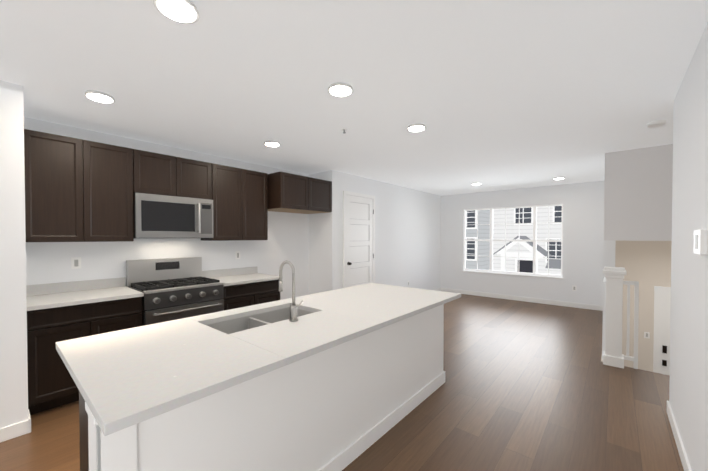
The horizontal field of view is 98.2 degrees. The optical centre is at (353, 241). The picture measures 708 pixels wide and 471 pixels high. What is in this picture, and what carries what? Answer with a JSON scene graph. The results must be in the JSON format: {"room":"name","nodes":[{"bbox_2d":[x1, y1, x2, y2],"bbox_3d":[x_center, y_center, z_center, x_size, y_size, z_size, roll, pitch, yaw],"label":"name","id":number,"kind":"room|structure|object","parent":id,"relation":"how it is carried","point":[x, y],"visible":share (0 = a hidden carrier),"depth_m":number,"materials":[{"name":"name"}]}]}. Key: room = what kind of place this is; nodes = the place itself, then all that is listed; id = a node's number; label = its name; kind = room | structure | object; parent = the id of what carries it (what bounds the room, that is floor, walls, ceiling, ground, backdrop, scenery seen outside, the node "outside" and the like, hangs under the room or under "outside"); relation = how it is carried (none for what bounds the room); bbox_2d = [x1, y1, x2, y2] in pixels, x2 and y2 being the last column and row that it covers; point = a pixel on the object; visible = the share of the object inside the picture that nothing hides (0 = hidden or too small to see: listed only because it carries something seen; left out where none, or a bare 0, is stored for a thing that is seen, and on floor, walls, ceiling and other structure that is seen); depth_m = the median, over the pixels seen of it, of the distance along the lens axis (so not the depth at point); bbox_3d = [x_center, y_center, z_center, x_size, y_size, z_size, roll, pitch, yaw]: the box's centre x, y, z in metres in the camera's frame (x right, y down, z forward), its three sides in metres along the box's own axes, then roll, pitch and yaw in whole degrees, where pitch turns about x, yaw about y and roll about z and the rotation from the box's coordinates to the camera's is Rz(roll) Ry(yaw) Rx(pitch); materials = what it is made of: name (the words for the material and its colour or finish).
{"room":"kitchen","nodes":[
{"label":"kitchen","id":0,"kind":"room"},
{"bbox_2d":[0,80,31,427],"bbox_3d":[-3.117,0.153,1.577,0.120,2.580,1.950,1,1,40],"label":"wall","id":1,"kind":"structure","parent":0,"point":[15,262],"depth_m":2.23,"materials":[{"name":"paint"}]},
{"bbox_2d":[0,417,30,442],"bbox_3d":[-3.022,1.392,1.603,0.014,0.100,1.844,1,1,40],"label":"baseboard","id":2,"kind":"structure","parent":1,"relation":"attached to","point":[12,431],"depth_m":2.24,"materials":[{"name":"white paint"}]},
{"bbox_2d":[28,118,307,299],"bbox_3d":[-1.998,0.116,4.204,0.120,2.580,3.740,1,1,40],"label":"wall","id":3,"kind":"structure","parent":0,"point":[287,240],"depth_m":3.83,"materials":[{"name":"paint"}]},
{"bbox_2d":[24,129,87,241],"bbox_3d":[-2.822,-0.480,2.862,0.348,0.970,0.397,1,1,40],"label":"upper cabinet","id":4,"kind":"object","parent":3,"relation":"attached to","point":[78,190],"depth_m":2.75,"materials":[{"name":"brown wood"}]},
{"bbox_2d":[71,257,80,268],"bbox_3d":[-2.830,0.221,3.127,0.005,0.115,0.075,1,1,40],"label":"outlet","id":5,"kind":"object","parent":3,"relation":"attached to","point":[75,262],"visible":1,"depth_m":3.13,"materials":[{"name":"white plastic"}]},
{"bbox_2d":[84,140,135,241],"bbox_3d":[-2.564,-0.485,3.165,0.348,0.970,0.398,1,1,40],"label":"upper cabinet","id":6,"kind":"object","parent":3,"relation":"attached to","point":[109,170],"depth_m":3.05,"materials":[{"name":"brown wood"}]},
{"bbox_2d":[26,266,257,293],"bbox_3d":[-2.279,0.447,3.766,0.020,0.099,2.456,1,1,40],"label":"backsplash","id":7,"kind":"structure","parent":3,"relation":"attached to","point":[99,284],"depth_m":3.22,"materials":[{"name":"white stone"}]},
{"bbox_2d":[136,149,179,196],"bbox_3d":[-2.300,-0.744,3.471,0.348,0.460,0.408,1,1,40],"label":"upper cabinet","id":8,"kind":"object","parent":3,"relation":"attached to","point":[156,173],"depth_m":3.38,"materials":[{"name":"brown wood"}]},
{"bbox_2d":[133,193,212,237],"bbox_3d":[-2.134,-0.275,3.604,0.438,0.476,0.810,1,1,40],"label":"microwave","id":9,"kind":"object","parent":8,"relation":"attached to","point":[159,216],"visible":0.9,"depth_m":3.44,"materials":[{"name":"silver metal"}]},
{"bbox_2d":[180,157,211,199],"bbox_3d":[-2.036,-0.748,3.782,0.348,0.460,0.408,1,1,40],"label":"upper cabinet","id":10,"kind":"object","parent":3,"relation":"attached to","point":[195,176],"depth_m":3.68,"materials":[{"name":"brown wood"}]},
{"bbox_2d":[201,163,243,240],"bbox_3d":[-1.771,-0.498,4.097,0.348,0.970,0.402,1,1,40],"label":"upper cabinet","id":11,"kind":"object","parent":3,"relation":"attached to","point":[227,181],"depth_m":3.99,"materials":[{"name":"brown wood"}]},
{"bbox_2d":[235,251,239,258],"bbox_3d":[-1.689,0.202,4.467,0.005,0.115,0.075,1,1,40],"label":"outlet","id":12,"kind":"object","parent":3,"relation":"attached to","point":[237,254],"visible":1,"depth_m":4.46,"materials":[{"name":"white plastic"}]},
{"bbox_2d":[244,169,267,239],"bbox_3d":[-1.511,-0.502,4.403,0.348,0.970,0.401,1,1,40],"label":"upper cabinet","id":13,"kind":"object","parent":3,"relation":"attached to","point":[255,183],"depth_m":4.30,"materials":[{"name":"brown wood"}]},
{"bbox_2d":[267,172,331,213],"bbox_3d":[-0.924,-0.737,4.897,0.597,0.515,1.027,1,1,40],"label":"upper cabinet","id":14,"kind":"object","parent":3,"relation":"attached to","point":[290,193],"visible":0.96,"depth_m":4.58,"materials":[{"name":"brown wood"}]},
{"bbox_2d":[308,171,327,294],"bbox_3d":[-0.601,0.099,5.391,0.450,2.580,0.120,1,1,40],"label":"wall","id":15,"kind":"structure","parent":0,"point":[309,247],"depth_m":5.33,"materials":[{"name":"paint"}]},
{"bbox_2d":[0,294,683,470],"bbox_3d":[1.033,1.529,3.272,5.970,0.220,9.640,1,1,40],"label":"floor","id":16,"kind":"structure","parent":0,"point":[528,386],"depth_m":2.55,"materials":[{"name":"brown wood"}]},
{"bbox_2d":[27,298,141,414],"bbox_3d":[-2.587,0.984,2.943,0.627,0.879,0.791,1,1,40],"label":"base cabinet","id":17,"kind":"object","parent":16,"relation":"on","point":[61,311],"depth_m":2.59,"materials":[{"name":"brown wood"}]},
{"bbox_2d":[26,286,143,309],"bbox_3d":[-2.576,0.526,2.929,0.652,0.035,0.794,1,1,40],"label":"countertop","id":18,"kind":"structure","parent":17,"relation":"on","point":[112,293],"depth_m":2.84,"materials":[{"name":"white stone"}]},
{"bbox_2d":[126,257,224,325],"bbox_3d":[-2.022,0.803,3.518,0.729,1.185,0.800,1,1,40],"label":"gas range","id":19,"kind":"object","parent":16,"relation":"on","point":[174,288],"visible":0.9,"depth_m":3.43,"materials":[{"name":"grey metal"}]},
{"bbox_2d":[223,278,279,310],"bbox_3d":[-1.532,0.966,4.182,0.627,0.879,0.825,1,1,40],"label":"base cabinet","id":20,"kind":"object","parent":16,"relation":"on","point":[254,293],"depth_m":3.94,"materials":[{"name":"brown wood"}]},
{"bbox_2d":[212,274,278,285],"bbox_3d":[-1.517,0.508,4.175,0.652,0.035,0.847,1,1,40],"label":"countertop","id":21,"kind":"structure","parent":20,"relation":"on","point":[231,279],"depth_m":4.07,"materials":[{"name":"white stone"}]},
{"bbox_2d":[56,283,460,470],"bbox_3d":[-0.259,0.975,2.302,1.090,0.915,2.740,1,1,40],"label":"kitchen island","id":22,"kind":"object","parent":16,"relation":"on","point":[338,379],"visible":1,"depth_m":1.62,"materials":[{"name":"white stone"}]},
{"bbox_2d":[279,260,302,320],"bbox_3d":[-0.427,0.323,2.074,0.184,0.390,0.109,1,1,40],"label":"gooseneck faucet","id":23,"kind":"object","parent":22,"relation":"on","point":[294,306],"visible":0.98,"depth_m":2.01,"materials":[{"name":"silver metal"}]},
{"bbox_2d":[603,267,626,368],"bbox_3d":[2.991,0.858,3.531,0.205,1.115,0.205,1,1,40],"label":"column","id":24,"kind":"structure","parent":16,"relation":"on","point":[612,352],"depth_m":3.47,"materials":[{"name":"white paint"}]},
{"bbox_2d":[622,281,638,368],"bbox_3d":[3.103,0.931,3.446,0.132,0.969,0.040,1,1,40],"label":"guard rail","id":25,"kind":"object","parent":16,"relation":"on","point":[634,359],"visible":0.9,"depth_m":3.41,"materials":[{"name":"white paint"}]},
{"bbox_2d":[0,0,707,195],"bbox_3d":[1.040,-1.220,3.149,6.090,0.120,9.760,1,1,40],"label":"ceiling","id":26,"kind":"structure","parent":0,"point":[493,95],"depth_m":2.16,"materials":[{"name":"paint"}]},
{"bbox_2d":[83,90,115,103],"bbox_3d":[-1.997,-1.135,2.412,0.196,0.026,0.196,1,1,40],"label":"recessed light","id":27,"kind":"object","parent":26,"relation":"in","point":[98,96],"visible":1,"depth_m":2.39,"materials":[{"name":"white plastic"}]},
{"bbox_2d":[153,0,199,23],"bbox_3d":[-0.851,-1.122,1.476,0.196,0.026,0.196,1,1,40],"label":"recessed light","id":28,"kind":"object","parent":26,"relation":"in","point":[183,11],"visible":0.94,"depth_m":1.47,"materials":[{"name":"white plastic"}]},
{"bbox_2d":[264,140,280,146],"bbox_3d":[-0.967,-1.152,3.623,0.196,0.026,0.196,1,1,40],"label":"recessed light","id":29,"kind":"object","parent":26,"relation":"in","point":[270,143],"visible":1,"depth_m":3.58,"materials":[{"name":"white plastic"}]},
{"bbox_2d":[327,82,353,96],"bbox_3d":[-0.101,-1.133,2.296,0.196,0.026,0.196,1,1,40],"label":"recessed light","id":30,"kind":"object","parent":26,"relation":"in","point":[339,89],"visible":1,"depth_m":2.27,"materials":[{"name":"white plastic"}]},
{"bbox_2d":[407,123,425,131],"bbox_3d":[0.629,-1.145,3.092,0.196,0.026,0.196,1,1,40],"label":"recessed light","id":31,"kind":"object","parent":26,"relation":"in","point":[417,127],"visible":1,"depth_m":3.06,"materials":[{"name":"white plastic"}]},
{"bbox_2d":[553,177,564,179],"bbox_3d":[3.835,-1.182,5.748,0.196,0.026,0.196,1,1,40],"label":"recessed light","id":32,"kind":"object","parent":26,"relation":"in","point":[556,178],"visible":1,"depth_m":5.70,"materials":[{"name":"white plastic"}]},
{"bbox_2d":[646,120,666,127],"bbox_3d":[2.937,-1.139,2.980,0.140,0.034,0.140,1,1,40],"label":"smoke detector","id":33,"kind":"object","parent":26,"relation":"attached to","point":[656,123],"visible":1,"depth_m":2.95,"materials":[{"name":"white plastic"}]},
{"bbox_2d":[328,170,440,290],"bbox_3d":[0.989,0.079,6.789,0.120,2.580,4.310,1,1,40],"label":"wall","id":34,"kind":"structure","parent":0,"point":[407,220],"depth_m":6.60,"materials":[{"name":"paint"}]},
{"bbox_2d":[343,191,374,287],"bbox_3d":[0.128,0.253,5.620,0.080,2.265,0.900,1,1,40],"label":"door","id":35,"kind":"structure","parent":34,"relation":"in","point":[358,238],"depth_m":5.61,"materials":[{"name":"white paint"}]},
{"bbox_2d":[441,181,603,305],"bbox_3d":[3.707,0.073,7.213,3.470,2.580,0.140,1,1,40],"label":"wall","id":36,"kind":"structure","parent":0,"point":[583,235],"depth_m":6.65,"materials":[{"name":"paint"}]},
{"bbox_2d":[462,271,563,278],"bbox_3d":[3.626,0.780,7.220,2.190,0.027,0.070,1,1,40],"label":"window sill","id":37,"kind":"structure","parent":36,"relation":"attached to","point":[513,275],"depth_m":7.12,"materials":[{"name":"white paint"}]},
{"bbox_2d":[464,204,562,276],"bbox_3d":[3.662,-0.022,7.251,2.130,1.570,0.140,1,1,40],"label":"window","id":38,"kind":"structure","parent":36,"relation":"in","point":[534,241],"depth_m":7.11,"materials":[{"name":"white plastic"}]},
{"bbox_2d":[441,288,602,310],"bbox_3d":[3.657,1.314,7.172,3.470,0.100,0.014,1,1,40],"label":"baseboard","id":39,"kind":"structure","parent":36,"relation":"attached to","point":[543,301],"depth_m":6.92,"materials":[{"name":"white paint"}]},
{"bbox_2d":[601,144,672,371],"bbox_3d":[2.635,0.974,1.822,1.900,4.230,9.760,1,1,40],"label":"wall","id":40,"kind":"structure","parent":0,"point":[637,214],"depth_m":4.01,"materials":[{"name":"paint"}]},
{"bbox_2d":[644,332,649,338],"bbox_3d":[5.422,1.735,5.679,0.075,0.115,0.005,1,1,40],"label":"outlet","id":41,"kind":"object","parent":40,"relation":"attached to","point":[646,334],"visible":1,"depth_m":5.67,"materials":[{"name":"white plastic"}]},
{"bbox_2d":[653,286,670,374],"bbox_3d":[5.878,1.881,5.276,1.040,2.120,0.030,1,1,40],"label":"door","id":42,"kind":"structure","parent":40,"relation":"in","point":[662,314],"depth_m":5.55,"materials":[{"name":"white paint"}]},
{"bbox_2d":[669,22,707,470],"bbox_3d":[0.909,0.169,0.430,0.120,2.580,5.420,1,1,40],"label":"wall","id":43,"kind":"structure","parent":0,"point":[688,392],"depth_m":1.77,"materials":[{"name":"paint"}]},
{"bbox_2d":[667,400,691,470],"bbox_3d":[0.902,1.407,0.542,0.014,0.100,5.314,1,1,40],"label":"baseboard","id":44,"kind":"structure","parent":43,"relation":"attached to","point":[682,453],"depth_m":2.10,"materials":[{"name":"white paint"}]},
{"bbox_2d":[694,230,707,254],"bbox_3d":[1.810,0.002,1.605,0.027,0.125,0.170,1,1,40],"label":"thermostat","id":45,"kind":"object","parent":43,"relation":"attached to","point":[700,241],"visible":1,"depth_m":1.54,"materials":[{"name":"white plastic"}]},
{"label":"outside","id":46,"kind":"structure","parent":0,"visible":0},
{"bbox_2d":[466,206,561,274],"bbox_3d":[8.932,-2.183,10.523,60.000,14.000,38.000,1,1,40],"label":"houses","id":47,"kind":"structure","parent":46,"point":[518,249],"depth_m":21.73,"materials":[{"name":"white"}]}
]}

